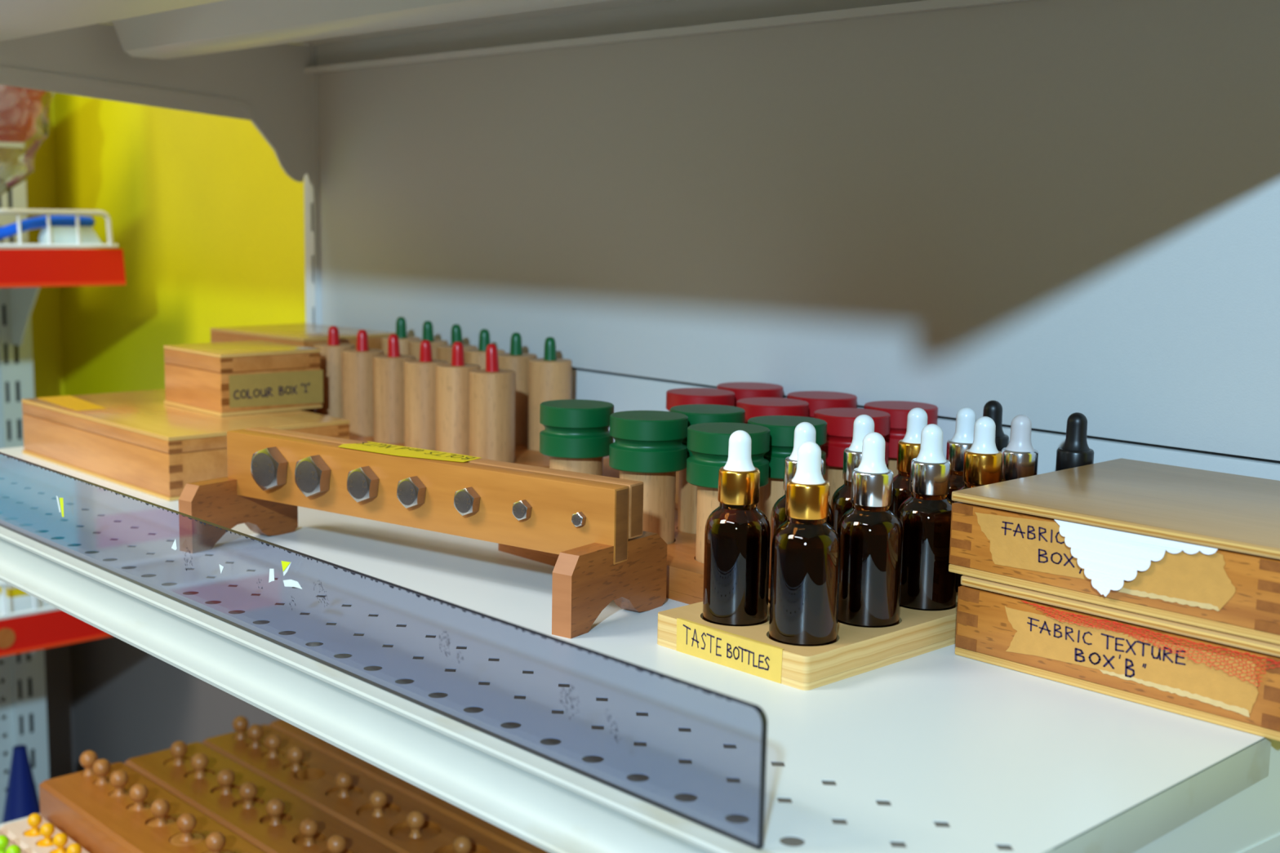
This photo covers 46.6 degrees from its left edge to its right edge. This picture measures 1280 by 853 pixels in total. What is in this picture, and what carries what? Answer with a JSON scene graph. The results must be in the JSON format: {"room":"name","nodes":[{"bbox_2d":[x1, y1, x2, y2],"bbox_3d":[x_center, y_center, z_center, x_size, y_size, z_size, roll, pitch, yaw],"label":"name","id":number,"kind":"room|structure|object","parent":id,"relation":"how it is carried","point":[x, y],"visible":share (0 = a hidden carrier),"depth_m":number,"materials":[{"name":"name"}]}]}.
{"room":"toy store","nodes":[
{"label":"toy store","id":0,"kind":"room"},
{"bbox_2d":[24,91,63,398],"bbox_3d":[-1.912,-0.351,1.014,3.150,2.650,0.090,-7,11,-43],"label":"upright","id":1,"kind":"structure","parent":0,"point":[41,185],"depth_m":2.03,"materials":[{"name":"yellow paint"}]},
{"bbox_2d":[40,513,75,779],"bbox_3d":[-1.925,0.568,1.082,3.068,0.810,0.007,-7,11,-43],"label":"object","id":2,"kind":"structure","parent":1,"relation":"attached to","point":[57,659],"depth_m":2.11,"materials":[{"name":"grey paint"}]},
{"bbox_2d":[53,92,306,395],"bbox_3d":[0.287,-0.299,0.942,0.075,2.650,3.060,-7,11,-43],"label":"wall","id":3,"kind":"structure","parent":0,"point":[208,222],"depth_m":1.80,"materials":[{"name":"yellow paint"}]},
{"bbox_2d":[65,509,310,773],"bbox_3d":[0.240,0.615,1.044,0.007,0.810,3.060,-7,11,-43],"label":"panel","id":4,"kind":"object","parent":3,"relation":"attached to","point":[127,702],"depth_m":1.96,"materials":[{"name":"grey paint"}]},
{"bbox_3d":[-0.882,1.162,0.112,3.150,0.050,3.150,-7,11,-43],"label":"floor","id":5,"kind":"structure","parent":0,"visible":0},
{"bbox_2d":[0,142,49,802],"bbox_3d":[-0.826,0.080,1.957,0.041,1.530,0.060,-7,11,-43],"label":"upright","id":6,"kind":"object","parent":5,"relation":"on","point":[16,366],"visible":0.37,"depth_m":1.92,"materials":[{"name":"silver metal"}]},
{"bbox_2d":[0,404,14,824],"bbox_3d":[-1.169,0.124,1.602,0.950,1.530,0.002,-7,11,-43],"label":"perforated panel","id":7,"kind":"object","parent":6,"relation":"attached to","point":[6,726],"visible":0.48,"depth_m":1.97,"materials":[{"name":"silver metal"}]},
{"bbox_2d":[0,581,111,657],"bbox_3d":[-1.050,0.268,1.517,0.982,0.174,0.299,-7,11,-43],"label":"shelf","id":8,"kind":"object","parent":6,"relation":"attached to","point":[30,631],"visible":0.41,"depth_m":1.67,"materials":[{"name":"red metal"}]},
{"bbox_2d":[0,580,52,613],"bbox_3d":[-0.694,0.186,1.710,0.085,0.036,0.060,-7,11,-43],"label":"carton","id":9,"kind":"object","parent":8,"relation":"on","point":[17,600],"visible":0.1,"depth_m":1.67,"materials":[{"name":"white"}]},
{"bbox_2d":[0,208,125,346],"bbox_3d":[-1.042,-0.134,1.460,0.982,0.174,0.299,-7,11,-43],"label":"shelf","id":10,"kind":"object","parent":6,"relation":"attached to","point":[24,268],"visible":1,"depth_m":1.65,"materials":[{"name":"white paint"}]},
{"bbox_2d":[0,84,54,195],"bbox_3d":[-0.812,-0.308,1.573,0.395,0.234,0.115,-7,11,-43],"label":"plastic bag","id":11,"kind":"object","parent":10,"relation":"on","point":[20,107],"visible":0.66,"depth_m":1.66,"materials":[{"name":"red plastic"}]},
{"bbox_2d":[0,214,102,243],"bbox_3d":[-0.742,-0.205,1.554,0.359,0.036,0.018,-7,11,-43],"label":"brush","id":12,"kind":"object","parent":10,"relation":"on","point":[63,227],"visible":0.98,"depth_m":1.64,"materials":[{"name":"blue plastic"}]},
{"bbox_3d":[-1.058,0.685,1.577,0.982,0.131,0.299,-7,11,-43],"label":"shelf","id":13,"kind":"object","parent":6,"relation":"attached to","visible":0},
{"bbox_2d":[1,744,39,823],"bbox_3d":[-0.762,0.489,1.833,0.094,0.199,0.094,-7,11,-43],"label":"cone","id":14,"kind":"object","parent":13,"relation":"on","point":[22,801],"visible":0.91,"depth_m":1.81,"materials":[{"name":"blue plastic"}]},
{"bbox_2d":[303,44,324,646],"bbox_3d":[-0.301,-0.050,1.480,0.060,1.941,0.018,-7,11,-43],"label":"upright","id":15,"kind":"object","parent":5,"relation":"on","point":[312,193],"visible":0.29,"depth_m":1.44,"materials":[{"name":"white paint"}]},
{"bbox_2d":[0,813,39,827],"bbox_3d":[-0.131,0.410,0.998,0.441,0.025,1.026,-7,11,-43],"label":"metal shelf","id":16,"kind":"object","parent":15,"relation":"attached to","point":[1,824],"visible":0.07,"depth_m":1.30,"materials":[{"name":"white metal"}]},
{"bbox_2d":[0,817,88,852],"bbox_3d":[-0.426,0.356,1.142,0.036,0.030,0.259,-7,11,-43],"label":"block","id":17,"kind":"object","parent":16,"relation":"on","point":[15,831],"visible":0.58,"depth_m":1.20,"materials":[{"name":"brown wood"}]},
{"bbox_2d":[39,762,265,852],"bbox_3d":[-0.298,0.353,1.090,0.074,0.055,0.529,-7,11,-43],"label":"block","id":18,"kind":"object","parent":16,"relation":"on","point":[85,811],"visible":0.81,"depth_m":1.19,"materials":[{"name":"brown wood"}]},
{"bbox_2d":[80,751,97,776],"bbox_3d":[-0.470,0.293,1.268,0.015,0.033,0.015,-7,11,-43],"label":"cylinder","id":19,"kind":"object","parent":18,"relation":"in","point":[88,758],"visible":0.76,"depth_m":1.26,"materials":[{"name":"brown wood"}]},
{"bbox_2d":[93,759,111,785],"bbox_3d":[-0.452,0.296,1.249,0.015,0.033,0.015,-7,11,-43],"label":"cylinder","id":20,"kind":"object","parent":18,"relation":"in","point":[101,767],"visible":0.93,"depth_m":1.24,"materials":[{"name":"brown wood"}]},
{"bbox_2d":[109,769,129,797],"bbox_3d":[-0.429,0.300,1.225,0.016,0.033,0.016,-7,11,-43],"label":"cylinder","id":21,"kind":"object","parent":18,"relation":"in","point":[118,779],"visible":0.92,"depth_m":1.22,"materials":[{"name":"brown wood"}]},
{"bbox_2d":[127,783,151,811],"bbox_3d":[-0.405,0.304,1.200,0.018,0.032,0.018,-7,11,-43],"label":"cylinder","id":22,"kind":"object","parent":18,"relation":"in","point":[139,793],"visible":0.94,"depth_m":1.20,"materials":[{"name":"brown wood"}]},
{"bbox_2d":[146,799,175,827],"bbox_3d":[-0.378,0.309,1.173,0.022,0.031,0.022,-7,11,-43],"label":"cylinder","id":23,"kind":"object","parent":18,"relation":"in","point":[160,808],"visible":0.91,"depth_m":1.17,"materials":[{"name":"brown wood"}]},
{"bbox_2d":[169,813,204,845],"bbox_3d":[-0.348,0.313,1.141,0.025,0.033,0.025,-7,11,-43],"label":"cylinder","id":24,"kind":"object","parent":18,"relation":"on","point":[187,822],"visible":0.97,"depth_m":1.14,"materials":[{"name":"brown wood"}]},
{"bbox_2d":[205,831,232,852],"bbox_3d":[-0.316,0.319,1.108,0.028,0.033,0.028,-7,11,-43],"label":"cylinder","id":25,"kind":"object","parent":18,"relation":"on","point":[215,842],"visible":1,"depth_m":1.10,"materials":[{"name":"brown wood"}]},
{"bbox_2d":[124,742,396,852],"bbox_3d":[-0.245,0.346,1.142,0.073,0.055,0.531,-7,11,-43],"label":"block","id":26,"kind":"object","parent":16,"relation":"on","point":[246,824],"visible":0.59,"depth_m":1.21,"materials":[{"name":"brown wood"}]},
{"bbox_2d":[164,741,191,767],"bbox_3d":[-0.403,0.290,1.297,0.024,0.032,0.024,-7,11,-43],"label":"cylinder","id":27,"kind":"object","parent":26,"relation":"on","point":[179,749],"visible":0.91,"depth_m":1.29,"materials":[{"name":"brown wood"}]},
{"bbox_2d":[185,753,214,780],"bbox_3d":[-0.376,0.295,1.270,0.024,0.032,0.024,-7,11,-43],"label":"cylinder","id":28,"kind":"object","parent":26,"relation":"on","point":[199,762],"visible":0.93,"depth_m":1.27,"materials":[{"name":"brown wood"}]},
{"bbox_2d":[211,768,239,795],"bbox_3d":[-0.344,0.300,1.237,0.024,0.031,0.024,-7,11,-43],"label":"cylinder","id":29,"kind":"object","parent":26,"relation":"on","point":[226,777],"visible":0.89,"depth_m":1.23,"materials":[{"name":"brown wood"}]},
{"bbox_2d":[233,782,263,809],"bbox_3d":[-0.319,0.305,1.211,0.024,0.030,0.024,-7,11,-43],"label":"cylinder","id":30,"kind":"object","parent":26,"relation":"on","point":[248,791],"visible":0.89,"depth_m":1.21,"materials":[{"name":"brown wood"}]},
{"bbox_2d":[260,798,290,826],"bbox_3d":[-0.289,0.310,1.180,0.024,0.030,0.024,-7,11,-43],"label":"cylinder","id":31,"kind":"object","parent":26,"relation":"on","point":[275,807],"visible":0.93,"depth_m":1.18,"materials":[{"name":"brown wood"}]},
{"bbox_2d":[294,817,324,846],"bbox_3d":[-0.255,0.316,1.145,0.024,0.030,0.024,-7,11,-43],"label":"cylinder","id":32,"kind":"object","parent":26,"relation":"on","point":[308,828],"visible":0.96,"depth_m":1.14,"materials":[{"name":"brown wood"}]},
{"bbox_2d":[201,724,519,852],"bbox_3d":[-0.193,0.340,1.192,0.068,0.055,0.533,-7,11,-43],"label":"block","id":33,"kind":"object","parent":16,"relation":"on","point":[313,784],"visible":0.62,"depth_m":1.23,"materials":[{"name":"brown wood"}]},
{"bbox_2d":[247,724,264,748],"bbox_3d":[-0.347,0.285,1.341,0.015,0.032,0.015,-7,11,-43],"label":"cylinder","id":34,"kind":"object","parent":33,"relation":"in","point":[255,732],"visible":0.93,"depth_m":1.34,"materials":[{"name":"brown wood"}]},
{"bbox_2d":[262,733,283,759],"bbox_3d":[-0.326,0.289,1.319,0.018,0.032,0.018,-7,11,-43],"label":"cylinder","id":35,"kind":"object","parent":33,"relation":"in","point":[273,741],"visible":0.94,"depth_m":1.31,"materials":[{"name":"brown wood"}]},
{"bbox_2d":[284,746,308,772],"bbox_3d":[-0.299,0.293,1.291,0.021,0.032,0.021,-7,11,-43],"label":"cylinder","id":36,"kind":"object","parent":33,"relation":"in","point":[295,754],"visible":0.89,"depth_m":1.29,"materials":[{"name":"brown wood"}]},
{"bbox_2d":[326,771,361,799],"bbox_3d":[-0.246,0.302,1.237,0.029,0.031,0.029,-7,11,-43],"label":"cylinder","id":37,"kind":"object","parent":33,"relation":"on","point":[344,780],"visible":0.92,"depth_m":1.23,"materials":[{"name":"brown wood"}]},
{"bbox_2d":[357,790,399,819],"bbox_3d":[-0.211,0.309,1.201,0.034,0.030,0.034,-7,11,-43],"label":"cylinder","id":38,"kind":"object","parent":33,"relation":"on","point":[378,799],"visible":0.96,"depth_m":1.20,"materials":[{"name":"brown wood"}]},
{"bbox_2d":[391,810,439,841],"bbox_3d":[-0.176,0.315,1.164,0.039,0.029,0.039,-7,11,-43],"label":"cylinder","id":39,"kind":"object","parent":33,"relation":"on","point":[415,831],"visible":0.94,"depth_m":1.16,"materials":[{"name":"brown wood"}]},
{"bbox_2d":[446,835,480,852],"bbox_3d":[-0.134,0.323,1.121,0.043,0.028,0.043,-7,11,-43],"label":"cylinder","id":40,"kind":"object","parent":33,"relation":"on","point":[461,844],"visible":1,"depth_m":1.11,"materials":[{"name":"brown wood"}]},
{"bbox_2d":[268,720,549,852],"bbox_3d":[-0.142,0.334,1.242,0.073,0.055,0.535,-7,11,-43],"label":"block","id":41,"kind":"object","parent":16,"relation":"on","point":[434,802],"visible":0.09,"depth_m":1.24,"materials":[{"name":"brown wood"}]},
{"bbox_2d":[0,23,312,186],"bbox_3d":[-0.469,-0.278,1.272,0.439,0.132,0.004,-7,11,-43],"label":"shelf bracket","id":42,"kind":"object","parent":15,"relation":"attached to","point":[268,86],"visible":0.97,"depth_m":1.33,"materials":[{"name":"white metal"}]},
{"bbox_2d":[0,0,1030,73],"bbox_3d":[-0.118,-0.271,0.901,0.441,0.030,1.026,-7,11,-43],"label":"metal shelf","id":43,"kind":"object","parent":15,"relation":"attached to","point":[346,34],"visible":1,"depth_m":1.08,"materials":[{"name":"white metal"}]},
{"bbox_2d":[0,446,1271,852],"bbox_3d":[-0.124,0.083,0.952,0.441,0.025,1.026,-7,11,-43],"label":"metal shelf","id":44,"kind":"object","parent":15,"relation":"attached to","point":[1028,763],"visible":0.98,"depth_m":0.64,"materials":[{"name":"white metal"}]},
{"bbox_2d":[22,389,349,501],"bbox_3d":[-0.368,0.009,1.189,0.150,0.046,0.264,-7,11,-43],"label":"wooden box","id":45,"kind":"object","parent":44,"relation":"on","point":[135,440],"visible":0.74,"depth_m":1.12,"materials":[{"name":"brown wood"}]},
{"bbox_2d":[164,340,323,416],"bbox_3d":[-0.323,-0.041,1.209,0.091,0.048,0.096,-7,11,-43],"label":"wooden box","id":46,"kind":"object","parent":45,"relation":"on","point":[220,379],"visible":1,"depth_m":1.18,"materials":[{"name":"brown wood"}]},
{"bbox_2d":[210,323,395,413],"bbox_3d":[-0.302,-0.038,1.342,0.142,0.098,0.106,8,11,41],"label":"wooden box","id":47,"kind":"object","parent":44,"relation":"on","point":[304,335],"visible":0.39,"depth_m":1.31,"materials":[{"name":"brown wood"}]},
{"bbox_2d":[0,452,767,849],"bbox_3d":[-0.286,0.061,0.824,0.003,0.048,0.944,-7,11,-43],"label":"divider","id":48,"kind":"object","parent":44,"relation":"on","point":[288,583],"visible":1,"depth_m":0.60,"materials":[{"name":"clear plastic"}]},
{"bbox_2d":[178,426,666,639],"bbox_3d":[-0.131,0.050,0.842,0.299,0.070,0.083,7,10,35],"label":"board","id":49,"kind":"object","parent":44,"relation":"on","point":[603,560],"visible":0.98,"depth_m":0.80,"materials":[{"name":"brown wood"}]},
{"bbox_2d":[250,446,288,490],"bbox_3d":[-0.217,0.024,0.896,0.025,0.026,0.027,7,10,35],"label":"bolt","id":50,"kind":"object","parent":49,"relation":"in","point":[268,467],"visible":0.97,"depth_m":0.88,"materials":[{"name":"silver metal"}]},
{"bbox_2d":[294,454,330,497],"bbox_3d":[-0.186,0.028,0.875,0.023,0.024,0.026,7,10,35],"label":"bolt","id":51,"kind":"object","parent":49,"relation":"on","point":[312,473],"visible":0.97,"depth_m":0.86,"materials":[{"name":"silver metal"}]},
{"bbox_2d":[346,466,378,502],"bbox_3d":[-0.153,0.032,0.852,0.019,0.021,0.026,7,10,35],"label":"bolt","id":52,"kind":"object","parent":49,"relation":"on","point":[362,483],"visible":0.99,"depth_m":0.84,"materials":[{"name":"silver metal"}]},
{"bbox_2d":[396,475,426,508],"bbox_3d":[-0.122,0.035,0.831,0.017,0.018,0.025,7,10,35],"label":"bolt","id":53,"kind":"object","parent":49,"relation":"in","point":[411,491],"visible":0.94,"depth_m":0.82,"materials":[{"name":"silver metal"}]},
{"bbox_2d":[453,486,479,515],"bbox_3d":[-0.088,0.039,0.808,0.014,0.015,0.024,7,10,35],"label":"bolt","id":54,"kind":"object","parent":49,"relation":"in","point":[466,500],"visible":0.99,"depth_m":0.80,"materials":[{"name":"silver metal"}]},
{"bbox_2d":[511,499,531,520],"bbox_3d":[-0.057,0.043,0.787,0.010,0.011,0.023,7,10,35],"label":"bolt","id":55,"kind":"object","parent":49,"relation":"in","point":[522,509],"visible":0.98,"depth_m":0.78,"materials":[{"name":"silver metal"}]},
{"bbox_2d":[349,435,619,478],"bbox_3d":[-0.157,0.023,1.191,0.135,0.024,0.282,-7,11,-43],"label":"stand","id":56,"kind":"object","parent":44,"relation":"on","point":[523,455],"visible":0.1,"depth_m":1.12,"materials":[{"name":"brown wood"}]},
{"bbox_2d":[313,325,354,418],"bbox_3d":[-0.256,-0.032,1.246,0.034,0.104,0.034,-7,11,-43],"label":"cylinder","id":57,"kind":"object","parent":56,"relation":"on","point":[330,352],"visible":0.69,"depth_m":1.23,"materials":[{"name":"brown wood"}]},
{"bbox_2d":[341,329,383,436],"bbox_3d":[-0.227,-0.027,1.216,0.034,0.104,0.034,-7,11,-43],"label":"cylinder","id":58,"kind":"object","parent":56,"relation":"on","point":[357,363],"visible":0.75,"depth_m":1.20,"materials":[{"name":"brown wood"}]},
{"bbox_2d":[372,333,415,443],"bbox_3d":[-0.196,-0.022,1.183,0.034,0.104,0.034,-7,11,-43],"label":"cylinder","id":59,"kind":"object","parent":56,"relation":"on","point":[388,369],"visible":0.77,"depth_m":1.17,"materials":[{"name":"brown wood"}]},
{"bbox_2d":[382,316,421,355],"bbox_3d":[-0.209,-0.042,1.302,0.034,0.109,0.034,-7,11,-43],"label":"cylinder","id":60,"kind":"object","parent":56,"relation":"on","point":[401,325],"visible":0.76,"depth_m":1.29,"materials":[{"name":"brown wood"}]},
{"bbox_2d":[404,339,448,450],"bbox_3d":[-0.166,-0.016,1.153,0.034,0.102,0.034,-7,11,-43],"label":"cylinder","id":61,"kind":"object","parent":56,"relation":"on","point":[420,407],"visible":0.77,"depth_m":1.14,"materials":[{"name":"brown wood"}]},
{"bbox_2d":[408,320,448,359],"bbox_3d":[-0.181,-0.037,1.273,0.034,0.108,0.034,-7,11,-43],"label":"cylinder","id":62,"kind":"object","parent":56,"relation":"on","point":[414,345],"visible":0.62,"depth_m":1.26,"materials":[{"name":"brown wood"}]},
{"bbox_2d":[436,324,477,363],"bbox_3d":[-0.153,-0.032,1.244,0.034,0.108,0.034,-7,11,-43],"label":"cylinder","id":63,"kind":"object","parent":56,"relation":"on","point":[444,352],"visible":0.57,"depth_m":1.23,"materials":[{"name":"brown wood"}]},
{"bbox_2d":[435,341,480,455],"bbox_3d":[-0.138,-0.012,1.123,0.034,0.104,0.034,-7,11,-43],"label":"cylinder","id":64,"kind":"object","parent":56,"relation":"on","point":[451,380],"visible":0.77,"depth_m":1.11,"materials":[{"name":"brown wood"}]},
{"bbox_2d":[463,328,505,368],"bbox_3d":[-0.128,-0.027,1.218,0.034,0.106,0.034,-7,11,-43],"label":"cylinder","id":65,"kind":"object","parent":56,"relation":"on","point":[473,356],"visible":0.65,"depth_m":1.20,"materials":[{"name":"brown wood"}]},
{"bbox_2d":[469,343,515,462],"bbox_3d":[-0.109,-0.008,1.093,0.034,0.106,0.034,-7,11,-43],"label":"cylinder","id":66,"kind":"object","parent":56,"relation":"on","point":[491,388],"visible":0.81,"depth_m":1.08,"materials":[{"name":"brown wood"}]},
{"bbox_2d":[497,332,537,444],"bbox_3d":[-0.099,-0.022,1.188,0.034,0.106,0.034,-7,11,-43],"label":"cylinder","id":67,"kind":"object","parent":56,"relation":"on","point":[517,361],"visible":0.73,"depth_m":1.17,"materials":[{"name":"brown wood"}]},
{"bbox_2d":[528,337,572,451],"bbox_3d":[-0.070,-0.017,1.158,0.034,0.106,0.034,-7,11,-43],"label":"cylinder","id":68,"kind":"object","parent":56,"relation":"on","point":[549,377],"visible":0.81,"depth_m":1.14,"materials":[{"name":"brown wood"}]},
{"bbox_2d":[497,509,703,604],"bbox_3d":[0.018,0.073,0.885,0.112,0.018,0.190,-7,11,-43],"label":"stand","id":69,"kind":"object","parent":44,"relation":"on","point":[685,575],"visible":0.15,"depth_m":0.81,"materials":[{"name":"brown wood"}]},
{"bbox_2d":[539,399,613,475],"bbox_3d":[-0.039,0.029,0.910,0.045,0.086,0.045,-7,11,-43],"label":"cylinder","id":70,"kind":"object","parent":69,"relation":"on","point":[575,437],"visible":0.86,"depth_m":0.89,"materials":[{"name":"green wood"}]},
{"bbox_2d":[608,410,688,544],"bbox_3d":[0.004,0.036,0.865,0.045,0.086,0.045,-7,11,-43],"label":"cylinder","id":71,"kind":"object","parent":69,"relation":"on","point":[648,448],"visible":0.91,"depth_m":0.85,"materials":[{"name":"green wood"}]},
{"bbox_2d":[670,404,745,533],"bbox_3d":[0.040,0.032,0.899,0.045,0.086,0.045,-7,11,-43],"label":"cylinder","id":72,"kind":"object","parent":69,"relation":"on","point":[695,413],"visible":0.11,"depth_m":0.89,"materials":[{"name":"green wood"}]},
{"bbox_2d":[686,422,769,563],"bbox_3d":[0.048,0.044,0.820,0.045,0.086,0.045,-7,11,-43],"label":"cylinder","id":73,"kind":"object","parent":69,"relation":"on","point":[708,442],"visible":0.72,"depth_m":0.80,"materials":[{"name":"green wood"}]},
{"bbox_2d":[747,415,826,527],"bbox_3d":[0.083,0.039,0.854,0.045,0.086,0.045,-7,11,-43],"label":"cylinder","id":74,"kind":"object","parent":69,"relation":"on","point":[781,428],"visible":0.33,"depth_m":0.84,"materials":[{"name":"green wood"}]},
{"bbox_2d":[675,503,678,510],"bbox_3d":[0.098,0.064,0.960,0.102,0.018,0.190,-7,11,-43],"label":"stand","id":75,"kind":"object","parent":44,"relation":"on","point":[676,504],"visible":0.02,"depth_m":0.97,"materials":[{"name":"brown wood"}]},
{"bbox_2d":[666,387,734,503],"bbox_3d":[0.039,0.020,0.984,0.045,0.086,0.045,-7,11,-43],"label":"cylinder","id":76,"kind":"object","parent":75,"relation":"on","point":[684,396],"visible":0.18,"depth_m":0.97,"materials":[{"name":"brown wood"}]},
{"bbox_2d":[716,382,783,406],"bbox_3d":[0.074,0.015,1.017,0.045,0.086,0.045,-7,11,-43],"label":"cylinder","id":77,"kind":"object","parent":75,"relation":"on","point":[742,390],"visible":0.19,"depth_m":1.00,"materials":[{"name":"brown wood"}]},
{"bbox_2d":[736,397,808,423],"bbox_3d":[0.083,0.027,0.939,0.045,0.086,0.045,-7,11,-43],"label":"cylinder","id":78,"kind":"object","parent":75,"relation":"on","point":[753,406],"visible":0.16,"depth_m":0.92,"materials":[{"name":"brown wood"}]},
{"bbox_2d":[786,391,857,417],"bbox_3d":[0.118,0.022,0.972,0.045,0.086,0.045,-7,11,-43],"label":"cylinder","id":79,"kind":"object","parent":75,"relation":"on","point":[817,400],"visible":0.14,"depth_m":0.95,"materials":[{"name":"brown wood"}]},
{"bbox_2d":[813,408,890,504],"bbox_3d":[0.126,0.035,0.894,0.045,0.086,0.045,-7,11,-43],"label":"cylinder","id":80,"kind":"object","parent":75,"relation":"on","point":[840,421],"visible":0.4,"depth_m":0.88,"materials":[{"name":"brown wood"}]},
{"bbox_2d":[863,400,937,476],"bbox_3d":[0.161,0.030,0.927,0.045,0.086,0.045,-7,11,-43],"label":"cylinder","id":81,"kind":"object","parent":75,"relation":"on","point":[899,411],"visible":0.23,"depth_m":0.91,"materials":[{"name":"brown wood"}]},
{"bbox_2d":[657,592,958,690],"bbox_3d":[0.109,0.096,0.753,0.191,0.017,0.096,-7,11,-43],"label":"tray","id":82,"kind":"object","parent":44,"relation":"on","point":[856,651],"visible":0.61,"depth_m":0.69,"materials":[{"name":"beige wood"}]},
{"bbox_2d":[702,430,770,626],"bbox_3d":[0.047,0.053,0.710,0.031,0.103,0.031,-7,11,-43],"label":"dropper bottle","id":83,"kind":"object","parent":82,"relation":"on","point":[737,533],"visible":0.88,"depth_m":0.70,"materials":[{"name":"orange glass"}]},
{"bbox_2d":[768,422,833,603],"bbox_3d":[0.081,0.049,0.743,0.031,0.103,0.031,-7,11,-43],"label":"dropper bottle","id":84,"kind":"object","parent":82,"relation":"on","point":[804,432],"visible":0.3,"depth_m":0.73,"materials":[{"name":"orange glass"}]},
{"bbox_2d":[768,441,840,646],"bbox_3d":[0.076,0.058,0.680,0.031,0.103,0.031,-7,11,-43],"label":"dropper bottle","id":85,"kind":"object","parent":82,"relation":"on","point":[806,549],"visible":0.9,"depth_m":0.67,"materials":[{"name":"orange glass"}]},
{"bbox_2d":[830,414,891,532],"bbox_3d":[0.115,0.045,0.775,0.031,0.103,0.031,-7,11,-43],"label":"dropper bottle","id":86,"kind":"object","parent":82,"relation":"on","point":[864,424],"visible":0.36,"depth_m":0.77,"materials":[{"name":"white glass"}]},
{"bbox_2d":[836,431,903,627],"bbox_3d":[0.110,0.054,0.713,0.031,0.103,0.031,-7,11,-43],"label":"dropper bottle","id":87,"kind":"object","parent":82,"relation":"on","point":[871,535],"visible":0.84,"depth_m":0.70,"materials":[{"name":"orange glass"}]},
{"bbox_2d":[890,407,927,515],"bbox_3d":[0.149,0.041,0.807,0.031,0.103,0.031,-7,11,-43],"label":"dropper bottle","id":88,"kind":"object","parent":82,"relation":"on","point":[908,447],"visible":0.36,"depth_m":0.80,"materials":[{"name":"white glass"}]},
{"bbox_2d":[897,423,957,610],"bbox_3d":[0.144,0.050,0.745,0.031,0.103,0.031,-7,11,-43],"label":"dropper bottle","id":89,"kind":"object","parent":82,"relation":"on","point":[927,584],"visible":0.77,"depth_m":0.73,"materials":[{"name":"orange glass"}]},
{"bbox_2d":[951,416,1003,592],"bbox_3d":[0.178,0.046,0.776,0.031,0.103,0.031,-7,11,-43],"label":"dropper bottle","id":90,"kind":"object","parent":82,"relation":"on","point":[983,462],"visible":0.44,"depth_m":0.77,"materials":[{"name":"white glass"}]},
{"bbox_2d":[946,407,976,500],"bbox_3d":[0.181,0.041,0.836,0.031,0.104,0.031,-7,11,-43],"label":"dropper bottle","id":91,"kind":"object","parent":44,"relation":"on","point":[962,441],"visible":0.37,"depth_m":0.82,"materials":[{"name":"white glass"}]},
{"bbox_2d":[982,400,1008,451],"bbox_3d":[0.202,0.037,0.862,0.031,0.104,0.031,-7,11,-43],"label":"dropper bottle","id":92,"kind":"object","parent":44,"relation":"on","point":[993,409],"visible":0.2,"depth_m":0.85,"materials":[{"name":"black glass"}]},
{"bbox_2d":[1000,414,1038,481],"bbox_3d":[0.205,0.045,0.808,0.031,0.104,0.031,-7,11,-43],"label":"dropper bottle","id":93,"kind":"object","parent":44,"relation":"on","point":[1020,460],"visible":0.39,"depth_m":0.80,"materials":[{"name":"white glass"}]},
{"bbox_2d":[1055,412,1093,471],"bbox_3d":[0.237,0.044,0.815,0.031,0.104,0.031,-7,11,-43],"label":"dropper bottle","id":94,"kind":"object","parent":44,"relation":"on","point":[1075,451],"visible":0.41,"depth_m":0.80,"materials":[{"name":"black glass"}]},
{"bbox_2d":[955,575,1279,741],"bbox_3d":[0.265,0.093,0.708,0.161,0.039,0.161,-7,11,-43],"label":"box","id":95,"kind":"object","parent":44,"relation":"on","point":[994,626],"visible":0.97,"depth_m":0.65,"materials":[{"name":"brown wood"}]},
{"bbox_2d":[948,457,1279,644],"bbox_3d":[0.261,0.053,0.707,0.161,0.039,0.161,-7,11,-43],"label":"box","id":96,"kind":"object","parent":95,"relation":"on","point":[1007,532],"visible":1,"depth_m":0.67,"materials":[{"name":"brown wood"}]},
{"bbox_2d":[1053,519,1217,596],"bbox_3d":[0.211,0.061,0.641,0.004,0.029,0.076,-7,11,-43],"label":"cloth","id":97,"kind":"object","parent":96,"relation":"hanging from","point":[1108,557],"visible":1,"depth_m":0.65,"materials":[{"name":"white fabric"}]},
{"bbox_2d":[1022,600,1279,686],"bbox_3d":[0.218,0.094,0.638,0.002,0.013,0.126,-7,11,-43],"label":"fabric","id":98,"kind":"object","parent":95,"relation":"hanging from","point":[1041,606],"visible":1,"depth_m":0.63,"materials":[{"name":"red"}]},
{"bbox_2d":[318,0,1279,461],"bbox_3d":[0.065,-0.483,1.016,0.016,0.916,1.049,-7,11,-43],"label":"panel","id":99,"kind":"object","parent":15,"relation":"attached to","point":[1049,211],"visible":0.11,"depth_m":0.96,"materials":[{"name":"white paint"}]},
{"bbox_2d":[324,367,1279,850],"bbox_3d":[0.047,0.473,1.154,0.016,1.012,1.049,-7,11,-43],"label":"panel","id":100,"kind":"object","parent":15,"relation":"attached to","point":[625,393],"visible":0.02,"depth_m":1.05,"materials":[{"name":"white paint"}]},
{"bbox_2d":[1133,739,1279,852],"bbox_3d":[0.254,0.193,0.622,0.363,0.132,0.004,-7,11,-43],"label":"shelf bracket","id":101,"kind":"object","parent":100,"relation":"attached to","point":[1248,821],"visible":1,"depth_m":0.60,"materials":[{"name":"white metal"}]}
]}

